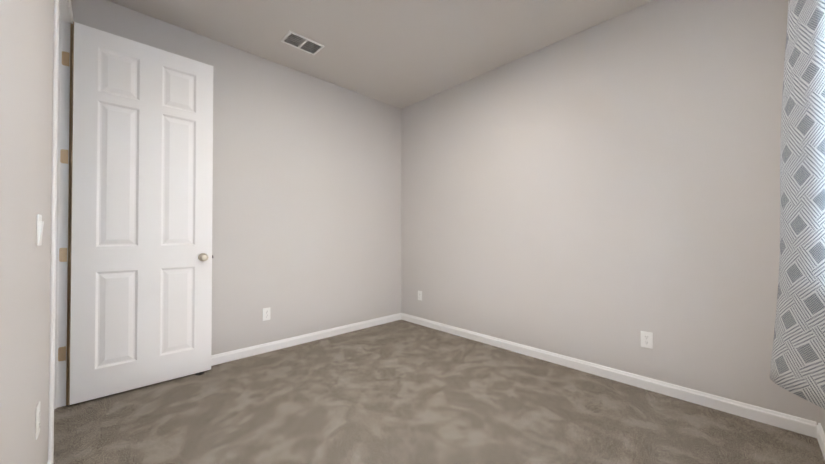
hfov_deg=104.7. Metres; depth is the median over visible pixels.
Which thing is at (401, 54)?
ceiling
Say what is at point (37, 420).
outlet
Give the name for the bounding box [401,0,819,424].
wall
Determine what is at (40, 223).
light switch
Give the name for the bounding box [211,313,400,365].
baseboard
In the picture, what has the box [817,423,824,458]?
baseboard
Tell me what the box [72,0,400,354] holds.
wall
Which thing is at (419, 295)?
outlet
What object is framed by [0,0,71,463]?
wall
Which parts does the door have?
door hinges, knob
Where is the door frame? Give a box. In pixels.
[48,0,73,463]
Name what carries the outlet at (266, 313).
attached to the wall at (306, 220)
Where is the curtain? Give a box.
[770,0,824,408]
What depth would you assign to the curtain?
0.84 m
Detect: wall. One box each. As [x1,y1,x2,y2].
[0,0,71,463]
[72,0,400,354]
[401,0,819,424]
[820,407,824,432]
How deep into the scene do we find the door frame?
2.02 m
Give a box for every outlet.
[35,401,40,439]
[263,308,269,320]
[418,291,421,300]
[641,331,652,348]
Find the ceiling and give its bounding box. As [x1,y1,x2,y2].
[107,0,652,108]
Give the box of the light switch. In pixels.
[36,214,43,245]
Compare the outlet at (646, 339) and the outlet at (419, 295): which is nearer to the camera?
the outlet at (646, 339)
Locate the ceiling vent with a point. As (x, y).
(300, 45)
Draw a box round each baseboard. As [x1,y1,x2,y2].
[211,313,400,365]
[401,313,816,437]
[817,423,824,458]
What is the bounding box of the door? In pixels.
[58,22,212,404]
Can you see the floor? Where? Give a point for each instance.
(400, 392)
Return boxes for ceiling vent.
[281,30,324,54]
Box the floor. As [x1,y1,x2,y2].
[53,320,824,463]
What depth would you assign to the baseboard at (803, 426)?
2.22 m
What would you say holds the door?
in the wall at (26, 68)
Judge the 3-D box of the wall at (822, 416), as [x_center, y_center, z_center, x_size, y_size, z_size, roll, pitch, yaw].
[1.118,-0.278,0.612,3.065,2.740,0.120,1,-1,-44]

